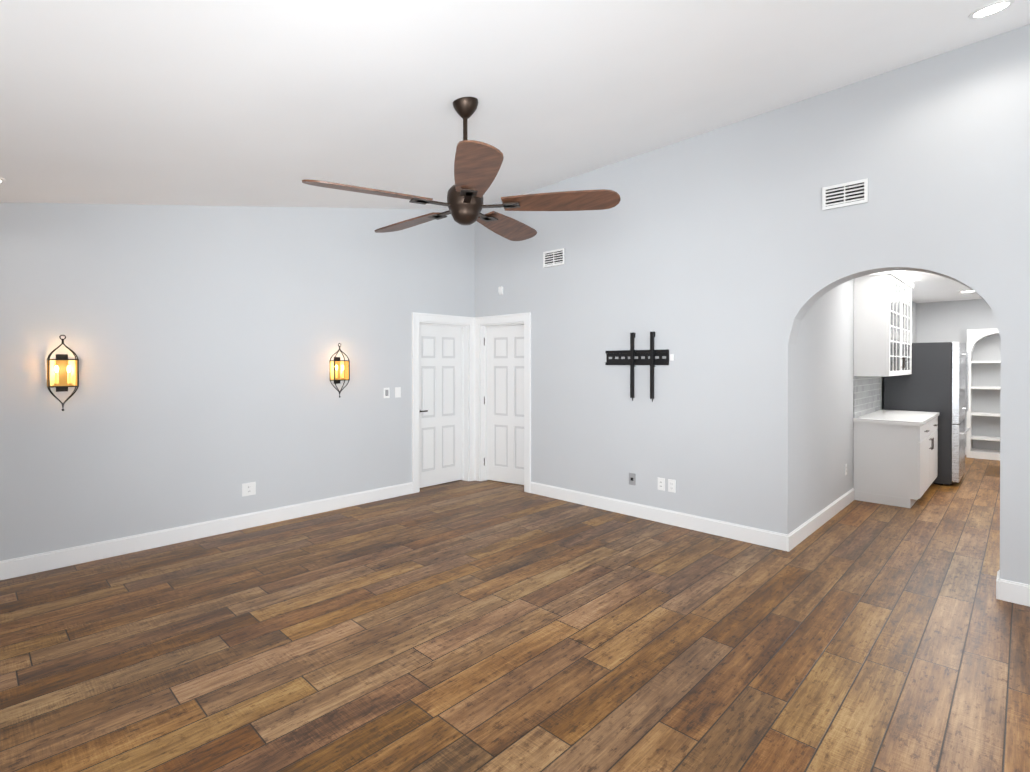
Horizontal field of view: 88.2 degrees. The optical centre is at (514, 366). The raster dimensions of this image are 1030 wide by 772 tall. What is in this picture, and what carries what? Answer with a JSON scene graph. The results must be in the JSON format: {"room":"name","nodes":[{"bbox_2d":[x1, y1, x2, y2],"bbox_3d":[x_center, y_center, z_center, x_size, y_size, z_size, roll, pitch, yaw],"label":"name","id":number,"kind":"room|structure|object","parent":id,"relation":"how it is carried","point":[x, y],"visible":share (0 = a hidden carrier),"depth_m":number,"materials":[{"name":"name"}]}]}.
{"room":"living room","nodes":[
{"label":"living room","id":0,"kind":"room"},
{"bbox_2d":[0,202,474,560],"bbox_3d":[-2.749,-0.310,4.814,0.200,3.629,6.600,0,0,44],"label":"wall","id":1,"kind":"structure","parent":0,"point":[201,342],"depth_m":4.67,"materials":[{"name":"paint"}]},
{"bbox_2d":[47,335,78,410],"bbox_3d":[-3.366,0.048,3.952,0.110,0.569,0.173,0,0,44],"label":"sconce","id":2,"kind":"object","parent":1,"relation":"attached to","point":[62,376],"visible":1,"depth_m":3.97,"materials":[{"name":"black metal"}]},
{"bbox_2d":[0,482,412,579],"bbox_3d":[-3.005,1.439,4.401,0.016,0.135,5.178,0,0,44],"label":"baseboard","id":3,"kind":"structure","parent":1,"relation":"attached to","point":[31,564],"depth_m":4.55,"materials":[{"name":"paint"}]},
{"bbox_2d":[242,482,255,496],"bbox_3d":[-2.479,1.144,4.951,0.008,0.118,0.120,0,0,44],"label":"outlet","id":4,"kind":"object","parent":1,"relation":"attached to","point":[248,489],"visible":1,"depth_m":4.95,"materials":[{"name":"white plastic"}]},
{"bbox_2d":[329,343,349,397],"bbox_3d":[-1.833,0.041,5.544,0.110,0.569,0.173,0,0,44],"label":"sconce","id":5,"kind":"object","parent":1,"relation":"attached to","point":[337,369],"visible":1,"depth_m":5.55,"materials":[{"name":"black metal"}]},
{"bbox_2d":[384,388,389,397],"bbox_3d":[-1.452,0.299,6.012,0.010,0.118,0.075,0,0,44],"label":"switch","id":6,"kind":"object","parent":1,"relation":"attached to","point":[386,392],"visible":1,"depth_m":6.01,"materials":[{"name":"white plastic"}]},
{"bbox_2d":[395,387,400,397],"bbox_3d":[-1.349,0.299,6.121,0.009,0.118,0.075,0,0,44],"label":"light switch","id":7,"kind":"object","parent":1,"relation":"attached to","point":[397,391],"visible":1,"depth_m":6.11,"materials":[{"name":"white plastic"}]},
{"bbox_2d":[420,324,461,487],"bbox_3d":[-0.953,0.483,6.699,0.094,2.010,0.758,0,0,44],"label":"door leaf","id":8,"kind":"structure","parent":1,"relation":"in","point":[440,404],"depth_m":6.73,"materials":[{"name":"paint"}]},
{"bbox_2d":[412,312,530,493],"bbox_3d":[-0.516,0.429,6.419,1.196,2.136,1.196,0,0,44],"label":"door frame","id":9,"kind":"structure","parent":1,"relation":"attached to","point":[467,324],"depth_m":6.90,"materials":[{"name":"paint"}]},
{"bbox_2d":[0,455,1029,771],"bbox_3d":[1.839,1.562,5.334,8.900,0.120,13.900,0,0,44],"label":"floor","id":10,"kind":"structure","parent":0,"point":[476,627],"depth_m":2.87,"materials":[{"name":"brown wood"}]},
{"bbox_2d":[853,421,932,507],"bbox_3d":[4.290,1.059,6.044,0.598,0.880,0.778,0,0,44],"label":"base cabinet","id":11,"kind":"object","parent":10,"relation":"on","point":[895,457],"depth_m":5.76,"materials":[{"name":"paint"}]},
{"bbox_2d":[853,409,939,424],"bbox_3d":[4.559,0.598,6.309,0.615,0.040,1.576,0,0,44],"label":"countertop","id":12,"kind":"structure","parent":11,"relation":"on","point":[880,417],"depth_m":6.02,"materials":[{"name":"white stone"}]},
{"bbox_2d":[884,342,969,484],"bbox_3d":[5.549,0.594,7.143,0.830,1.800,0.940,0,0,44],"label":"fridge","id":13,"kind":"object","parent":10,"relation":"on","point":[937,380],"visible":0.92,"depth_m":6.71,"materials":[{"name":"grey metal"}]},
{"bbox_2d":[933,417,937,480],"bbox_3d":[4.830,1.056,6.604,0.598,0.880,0.778,0,0,44],"label":"base cabinet","id":14,"kind":"object","parent":10,"relation":"on","point":[935,419],"depth_m":6.51,"materials":[{"name":"paint"}]},
{"bbox_2d":[966,328,1000,460],"bbox_3d":[7.781,0.443,8.486,0.840,2.090,0.300,0,0,44],"label":"niche shelf","id":15,"kind":"object","parent":10,"relation":"on","point":[983,411],"visible":0.56,"depth_m":8.67,"materials":[{"name":"paint"}]},
{"bbox_2d":[0,0,1029,208],"bbox_3d":[-0.156,-1.600,2.311,7.400,1.663,6.600,0,0,44],"label":"ceiling","id":16,"kind":"structure","parent":0,"point":[268,103],"depth_m":2.95,"materials":[{"name":"paint"}]},
{"bbox_2d":[302,97,620,240],"bbox_3d":[-0.355,-1.235,3.255,1.685,0.760,1.761,0,0,44],"label":"fan","id":17,"kind":"object","parent":16,"relation":"hanging from","point":[477,165],"visible":0.94,"depth_m":3.10,"materials":[{"name":"brown wood"}]},
{"bbox_2d":[968,0,1014,18],"bbox_3d":[2.695,-2.024,3.006,0.197,0.046,0.193,0,0,44],"label":"recessed light","id":18,"kind":"object","parent":16,"relation":"in","point":[991,8],"visible":0.98,"depth_m":2.99,"materials":[{"name":"white plastic"}]},
{"bbox_2d":[475,24,1029,584],"bbox_3d":[2.136,-0.378,4.553,7.200,3.768,0.200,0,0,44],"label":"wall","id":19,"kind":"structure","parent":0,"point":[719,262],"depth_m":4.53,"materials":[{"name":"paint"}]},
{"bbox_2d":[498,286,502,294],"bbox_3d":[-0.177,-0.944,6.617,0.060,0.100,0.030,0,0,44],"label":"detector","id":20,"kind":"object","parent":19,"relation":"attached to","point":[500,290],"visible":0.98,"depth_m":6.60,"materials":[{"name":"white plastic"}]},
{"bbox_2d":[487,325,523,484],"bbox_3d":[-0.042,0.483,6.779,0.751,2.010,0.179,0,0,44],"label":"door leaf","id":21,"kind":"structure","parent":19,"relation":"in","point":[505,403],"depth_m":6.82,"materials":[{"name":"paint"}]},
{"bbox_2d":[543,248,564,267],"bbox_3d":[0.442,-1.231,6.032,0.310,0.180,0.013,0,0,44],"label":"air vent","id":22,"kind":"object","parent":19,"relation":"in","point":[556,257],"visible":1,"depth_m":6.03,"materials":[{"name":"white metal"}]},
{"bbox_2d":[629,473,635,484],"bbox_3d":[1.177,1.132,5.337,0.075,0.118,0.010,0,0,44],"label":"outlet","id":23,"kind":"object","parent":19,"relation":"attached to","point":[632,478],"visible":1,"depth_m":5.33,"materials":[{"name":"grey"}]},
{"bbox_2d":[605,332,673,401],"bbox_3d":[1.212,0.003,5.271,0.755,0.680,0.050,0,0,44],"label":"bracket","id":24,"kind":"object","parent":19,"relation":"attached to","point":[632,357],"visible":1,"depth_m":5.27,"materials":[{"name":"black metal"}]},
{"bbox_2d":[530,482,791,551],"bbox_3d":[1.207,1.435,5.306,2.844,0.135,0.016,0,0,44],"label":"baseboard","id":25,"kind":"structure","parent":19,"relation":"attached to","point":[771,539],"depth_m":5.02,"materials":[{"name":"paint"}]},
{"bbox_2d":[658,477,664,490],"bbox_3d":[1.408,1.133,5.116,0.075,0.118,0.008,0,0,44],"label":"electrical outlet","id":26,"kind":"object","parent":19,"relation":"attached to","point":[661,483],"visible":1,"depth_m":5.11,"materials":[{"name":"white plastic"}]},
{"bbox_2d":[668,479,675,492],"bbox_3d":[1.488,1.134,5.040,0.075,0.118,0.008,0,0,44],"label":"electrical outlet","id":27,"kind":"object","parent":19,"relation":"attached to","point":[671,485],"visible":1,"depth_m":5.04,"materials":[{"name":"white plastic"}]},
{"bbox_2d":[822,178,867,209],"bbox_3d":[2.509,-1.306,4.041,0.300,0.175,0.013,0,0,44],"label":"air vent","id":28,"kind":"object","parent":19,"relation":"in","point":[845,194],"visible":1,"depth_m":4.04,"materials":[{"name":"white metal"}]},
{"bbox_2d":[996,575,1029,606],"bbox_3d":[3.806,1.447,2.803,1.876,0.135,0.016,0,0,44],"label":"baseboard","id":29,"kind":"structure","parent":19,"relation":"attached to","point":[1013,592],"depth_m":3.39,"materials":[{"name":"paint"}]},
{"bbox_2d":[795,279,915,528],"bbox_3d":[4.720,0.094,7.065,0.200,2.800,7.000,0,0,44],"label":"wall","id":30,"kind":"structure","parent":0,"point":[824,431],"depth_m":5.14,"materials":[{"name":"paint"}]},
{"bbox_2d":[792,488,854,548],"bbox_3d":[3.020,1.436,5.153,0.019,0.135,2.260,0,0,44],"label":"baseboard","id":31,"kind":"structure","parent":30,"relation":"attached to","point":[811,525],"depth_m":4.98,"materials":[{"name":"paint"}]},
{"bbox_2d":[853,376,881,417],"bbox_3d":[4.347,0.342,6.526,0.010,0.466,1.555,0,0,44],"label":"backsplash panel","id":32,"kind":"object","parent":30,"relation":"attached to","point":[867,394],"visible":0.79,"depth_m":6.41,"materials":[{"name":"tile"}]},
{"bbox_2d":[854,271,905,376],"bbox_3d":[4.214,-0.476,6.151,0.330,1.170,0.836,0,0,44],"label":"upper cabinet","id":33,"kind":"object","parent":30,"relation":"attached to","point":[882,324],"depth_m":5.88,"materials":[{"name":"paint"}]},
{"bbox_2d":[902,279,913,374],"bbox_3d":[4.713,-0.479,6.669,0.330,1.170,0.836,0,0,44],"label":"upper cabinet","id":34,"kind":"object","parent":30,"relation":"attached to","point":[906,363],"depth_m":6.72,"materials":[{"name":"paint"}]},
{"bbox_2d":[897,271,981,302],"bbox_3d":[5.469,-1.202,6.337,2.280,0.200,7.000,0,0,44],"label":"ceiling","id":35,"kind":"structure","parent":0,"point":[929,287],"depth_m":7.65,"materials":[{"name":"paint"}]},
{"bbox_2d":[916,299,996,446],"bbox_3d":[7.827,0.086,8.792,2.280,2.800,0.200,0,0,44],"label":"wall","id":36,"kind":"structure","parent":0,"point":[948,321],"depth_m":9.03,"materials":[{"name":"paint"}]},
{"bbox_2d":[965,447,999,454],"bbox_3d":[7.752,1.419,8.721,1.880,0.135,0.016,0,0,44],"label":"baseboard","id":37,"kind":"structure","parent":36,"relation":"attached to","point":[965,447],"depth_m":8.74,"materials":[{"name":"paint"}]}
]}

